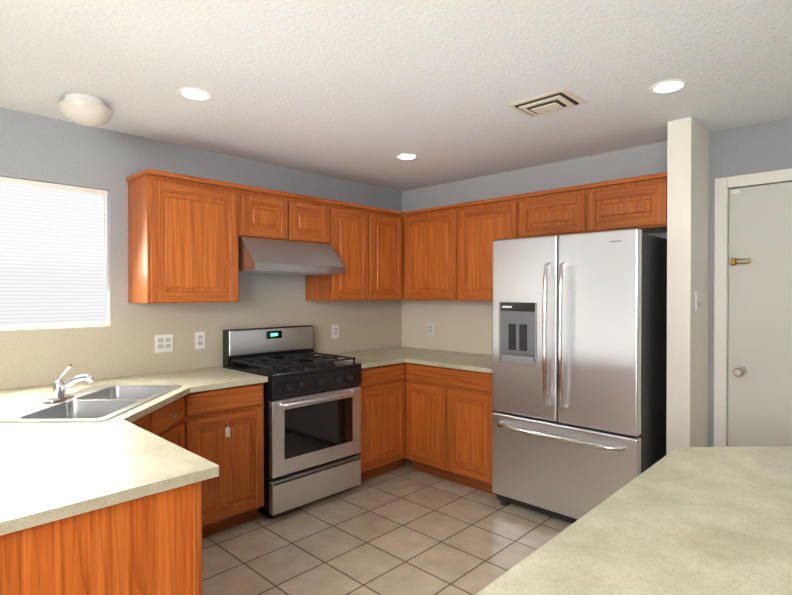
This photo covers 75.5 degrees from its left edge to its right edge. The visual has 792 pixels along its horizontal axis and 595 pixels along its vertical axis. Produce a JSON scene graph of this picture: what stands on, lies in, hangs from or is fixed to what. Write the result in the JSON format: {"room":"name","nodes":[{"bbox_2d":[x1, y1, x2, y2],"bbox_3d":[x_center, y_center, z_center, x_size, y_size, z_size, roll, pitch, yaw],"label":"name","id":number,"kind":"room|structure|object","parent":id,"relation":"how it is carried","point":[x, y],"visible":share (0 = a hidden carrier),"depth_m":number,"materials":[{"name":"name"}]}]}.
{"room":"kitchen","nodes":[
{"label":"kitchen","id":0,"kind":"room"},
{"bbox_2d":[0,107,401,389],"bbox_3d":[-2.234,0.196,2.663,0.150,2.400,6.750,0,1,44],"label":"wall","id":1,"kind":"structure","parent":0,"point":[35,147],"depth_m":3.23,"materials":[{"name":"paint"}]},
{"bbox_2d":[0,176,107,329],"bbox_3d":[-2.135,-0.235,2.749,0.129,0.816,1.051,0,1,44],"label":"window blind","id":2,"kind":"object","parent":1,"relation":"attached to","point":[53,255],"visible":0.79,"depth_m":2.90,"materials":[{"name":"white plastic"}]},
{"bbox_2d":[155,334,172,352],"bbox_3d":[-1.500,0.296,3.312,0.009,0.115,0.116,0,1,44],"label":"electrical outlet","id":3,"kind":"object","parent":1,"relation":"attached to","point":[163,342],"visible":1,"depth_m":3.31,"materials":[{"name":"white plastic"}]},
{"bbox_2d":[126,169,241,302],"bbox_3d":[-1.334,-0.352,3.248,0.328,0.768,0.575,0,1,44],"label":"upper cabinet","id":4,"kind":"object","parent":1,"relation":"attached to","point":[185,232],"depth_m":3.09,"materials":[{"name":"brown wood"}]},
{"bbox_2d":[195,332,204,348],"bbox_3d":[-1.333,0.292,3.486,0.009,0.115,0.070,0,1,44],"label":"electrical outlet","id":5,"kind":"object","parent":1,"relation":"attached to","point":[199,340],"visible":1,"depth_m":3.48,"materials":[{"name":"white plastic"}]},
{"bbox_2d":[242,185,297,241],"bbox_3d":[-0.982,-0.570,3.613,0.328,0.338,0.441,0,1,44],"label":"upper cabinet","id":6,"kind":"object","parent":1,"relation":"attached to","point":[266,213],"depth_m":3.50,"materials":[{"name":"brown wood"}]},
{"bbox_2d":[239,237,344,275],"bbox_3d":[-0.812,-0.285,3.668,0.498,0.228,0.747,0,1,44],"label":"range hood","id":7,"kind":"object","parent":6,"relation":"attached to","point":[268,256],"visible":0.88,"depth_m":3.48,"materials":[{"name":"silver metal"}]},
{"bbox_2d":[298,194,333,244],"bbox_3d":[-0.765,-0.571,3.839,0.328,0.338,0.441,0,1,44],"label":"upper cabinet","id":8,"kind":"object","parent":1,"relation":"attached to","point":[315,214],"depth_m":3.79,"materials":[{"name":"brown wood"}]},
{"bbox_2d":[332,324,338,337],"bbox_3d":[-0.514,0.287,4.338,0.009,0.115,0.070,0,1,44],"label":"electrical outlet","id":9,"kind":"object","parent":1,"relation":"attached to","point":[335,331],"visible":1,"depth_m":4.33,"materials":[{"name":"white plastic"}]},
{"bbox_2d":[305,200,377,300],"bbox_3d":[-0.451,-0.359,4.167,0.328,0.768,0.464,0,1,44],"label":"upper cabinet","id":10,"kind":"object","parent":1,"relation":"attached to","point":[355,225],"depth_m":4.06,"materials":[{"name":"brown wood"}]},
{"bbox_2d":[378,208,403,299],"bbox_3d":[-0.218,-0.360,4.409,0.328,0.768,0.464,0,1,44],"label":"upper cabinet","id":11,"kind":"object","parent":1,"relation":"attached to","point":[389,221],"depth_m":4.35,"materials":[{"name":"brown wood"}]},
{"bbox_2d":[202,458,572,594],"bbox_3d":[-0.357,1.439,0.764,5.500,0.060,6.900,0,1,44],"label":"floor","id":12,"kind":"structure","parent":0,"point":[406,529],"depth_m":2.90,"materials":[{"name":"tile"}]},
{"bbox_2d":[0,481,202,594],"bbox_3d":[-1.124,0.966,1.497,0.812,0.876,0.799,0,1,44],"label":"base cabinet","id":13,"kind":"object","parent":12,"relation":"on","point":[149,545],"visible":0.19,"depth_m":1.33,"materials":[{"name":"brown wood"}]},
{"bbox_2d":[131,396,184,448],"bbox_3d":[-1.647,0.960,2.354,1.128,0.876,1.310,0,1,44],"label":"base cabinet","id":14,"kind":"object","parent":12,"relation":"on","point":[165,422],"visible":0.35,"depth_m":2.23,"materials":[{"name":"brown wood"}]},
{"bbox_2d":[0,366,267,535],"bbox_3d":[-1.189,0.507,2.228,1.958,0.030,1.867,0,1,44],"label":"countertop","id":15,"kind":"structure","parent":14,"relation":"on","point":[51,471],"depth_m":1.58,"materials":[{"name":"stone"}]},
{"bbox_2d":[42,364,94,402],"bbox_3d":[-1.558,0.398,2.416,0.199,0.172,0.199,0,1,44],"label":"faucet","id":16,"kind":"object","parent":15,"relation":"on","point":[60,386],"visible":1,"depth_m":2.40,"materials":[{"name":"silver metal"}]},
{"bbox_2d":[0,385,180,421],"bbox_3d":[-1.406,0.570,2.420,0.480,0.170,0.800,0,0,-1],"label":"sink","id":17,"kind":"object","parent":15,"relation":"in","point":[97,403],"visible":0.4,"depth_m":2.40,"materials":[{"name":"silver metal"}]},
{"bbox_2d":[182,382,263,537],"bbox_3d":[-1.199,0.954,3.184,0.623,0.876,0.507,0,1,44],"label":"base cabinet","id":18,"kind":"object","parent":12,"relation":"on","point":[224,429],"visible":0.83,"depth_m":2.99,"materials":[{"name":"brown wood"}]},
{"bbox_2d":[223,325,361,517],"bbox_3d":[-0.705,0.807,3.604,0.695,1.165,0.744,0,1,44],"label":"range","id":19,"kind":"object","parent":12,"relation":"on","point":[312,425],"visible":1,"depth_m":3.42,"materials":[{"name":"silver metal"}]},
{"bbox_2d":[357,362,404,481],"bbox_3d":[-0.109,0.946,4.323,0.617,0.876,1.115,0,1,44],"label":"base cabinet","id":20,"kind":"object","parent":12,"relation":"on","point":[382,420],"visible":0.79,"depth_m":3.90,"materials":[{"name":"brown wood"}]},
{"bbox_2d":[319,347,491,372],"bbox_3d":[0.193,0.494,4.030,1.454,0.030,1.115,0,1,44],"label":"countertop","id":21,"kind":"structure","parent":20,"relation":"on","point":[430,357],"depth_m":4.02,"materials":[{"name":"laminate"}]},
{"bbox_2d":[405,362,496,494],"bbox_3d":[0.580,0.949,4.007,0.849,0.876,0.617,0,1,44],"label":"base cabinet","id":22,"kind":"object","parent":12,"relation":"on","point":[448,422],"visible":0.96,"depth_m":3.76,"materials":[{"name":"brown wood"}]},
{"bbox_2d":[492,228,666,522],"bbox_3d":[1.177,0.502,3.320,0.936,1.778,0.720,0,1,44],"label":"fridge","id":23,"kind":"object","parent":12,"relation":"on","point":[579,362],"visible":0.94,"depth_m":3.05,"materials":[{"name":"grey metal"}]},
{"bbox_3d":[-0.088,0.975,0.153,0.610,0.876,4.838,0,1,44],"label":"base cabinet","id":24,"kind":"object","parent":12,"relation":"on","visible":0},
{"bbox_2d":[475,446,791,594],"bbox_3d":[-0.073,0.521,0.165,0.670,0.030,4.940,0,1,44],"label":"countertop","id":25,"kind":"structure","parent":24,"relation":"on","point":[697,521],"depth_m":1.07,"materials":[{"name":"stone"}]},
{"bbox_2d":[0,0,791,191],"bbox_3d":[-0.357,-1.021,0.747,5.500,0.060,6.900,0,1,44],"label":"ceiling","id":26,"kind":"structure","parent":0,"point":[364,91],"depth_m":2.29,"materials":[{"name":"white paint"}]},
{"bbox_2d":[58,93,112,126],"bbox_3d":[-1.578,-0.940,2.606,0.240,0.126,0.240,0,1,44],"label":"dome light","id":27,"kind":"object","parent":26,"relation":"attached to","point":[86,110],"visible":1,"depth_m":2.54,"materials":[{"name":"white glass"}]},
{"bbox_2d":[178,87,212,99],"bbox_3d":[-0.985,-0.999,2.515,0.164,0.007,0.164,0,1,44],"label":"recessed light","id":28,"kind":"object","parent":26,"relation":"in","point":[194,93],"visible":1,"depth_m":2.50,"materials":[{"name":"white glass"}]},
{"bbox_2d":[396,153,417,159],"bbox_3d":[0.078,-1.007,3.654,0.164,0.007,0.164,0,1,44],"label":"recessed light","id":29,"kind":"object","parent":26,"relation":"in","point":[406,156],"visible":1,"depth_m":3.64,"materials":[{"name":"white glass"}]},
{"bbox_2d":[506,88,586,117],"bbox_3d":[0.779,-0.991,2.651,0.320,0.026,0.260,0,1,44],"label":"ceiling vent","id":30,"kind":"object","parent":26,"relation":"in","point":[551,102],"visible":1,"depth_m":2.61,"materials":[{"name":"beige metal"}]},
{"bbox_2d":[649,79,687,93],"bbox_3d":[1.290,-0.999,2.426,0.164,0.007,0.164,0,1,44],"label":"recessed light","id":31,"kind":"object","parent":26,"relation":"in","point":[668,86],"visible":1,"depth_m":2.41,"materials":[{"name":"white glass"}]},
{"bbox_2d":[402,117,791,446],"bbox_3d":[2.036,0.193,3.136,5.350,2.400,0.150,0,1,44],"label":"wall","id":32,"kind":"structure","parent":0,"point":[463,326],"depth_m":3.75,"materials":[{"name":"paint"}]},
{"bbox_2d":[401,212,408,299],"bbox_3d":[0.084,-0.348,4.675,0.393,0.740,0.328,0,1,44],"label":"upper cabinet","id":33,"kind":"object","parent":32,"relation":"attached to","point":[405,219],"depth_m":4.45,"materials":[{"name":"brown wood"}]},
{"bbox_2d":[428,323,433,335],"bbox_3d":[0.319,0.290,4.677,0.070,0.115,0.009,0,1,44],"label":"electrical outlet","id":34,"kind":"object","parent":32,"relation":"attached to","point":[431,329],"visible":1,"depth_m":4.67,"materials":[{"name":"white plastic"}]},
{"bbox_2d":[406,203,464,300],"bbox_3d":[0.418,-0.360,4.354,0.644,0.768,0.328,0,1,44],"label":"upper cabinet","id":35,"kind":"object","parent":32,"relation":"attached to","point":[447,252],"depth_m":4.20,"materials":[{"name":"brown wood"}]},
{"bbox_2d":[465,195,516,300],"bbox_3d":[0.770,-0.358,4.016,0.617,0.768,0.328,0,1,44],"label":"upper cabinet","id":36,"kind":"object","parent":32,"relation":"attached to","point":[487,221],"depth_m":3.89,"materials":[{"name":"brown wood"}]},
{"bbox_2d":[517,183,596,238],"bbox_3d":[1.195,-0.582,3.605,0.563,0.313,0.328,0,1,44],"label":"upper cabinet","id":37,"kind":"object","parent":32,"relation":"attached to","point":[573,209],"depth_m":3.47,"materials":[{"name":"brown wood"}]},
{"bbox_2d":[597,172,666,233],"bbox_3d":[1.509,-0.580,3.304,0.561,0.313,0.328,0,1,44],"label":"upper cabinet","id":38,"kind":"object","parent":32,"relation":"attached to","point":[640,202],"depth_m":3.14,"materials":[{"name":"brown wood"}]},
{"bbox_2d":[713,168,791,446],"bbox_3d":[2.329,0.338,2.844,0.944,2.114,0.166,0,1,44],"label":"door frame","id":39,"kind":"structure","parent":32,"relation":"attached to","point":[721,272],"depth_m":3.08,"materials":[{"name":"white paint"}]},
{"bbox_2d":[728,182,791,446],"bbox_3d":[2.279,0.369,2.792,0.804,2.036,0.112,0,1,44],"label":"door","id":40,"kind":"structure","parent":32,"relation":"in","point":[760,332],"depth_m":2.97,"materials":[{"name":"grey paint"}]},
{"bbox_2d":[666,117,708,454],"bbox_3d":[1.738,0.193,3.042,0.121,2.400,0.400,0,1,44],"label":"pillar","id":41,"kind":"structure","parent":0,"point":[687,261],"depth_m":2.91,"materials":[{"name":"white paint"}]},
{"bbox_2d":[695,291,701,310],"bbox_3d":[1.754,0.022,2.962,0.011,0.115,0.116,0,1,44],"label":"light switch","id":42,"kind":"object","parent":41,"relation":"attached to","point":[698,300],"visible":1,"depth_m":2.94,"materials":[{"name":"white plastic"}]}
]}

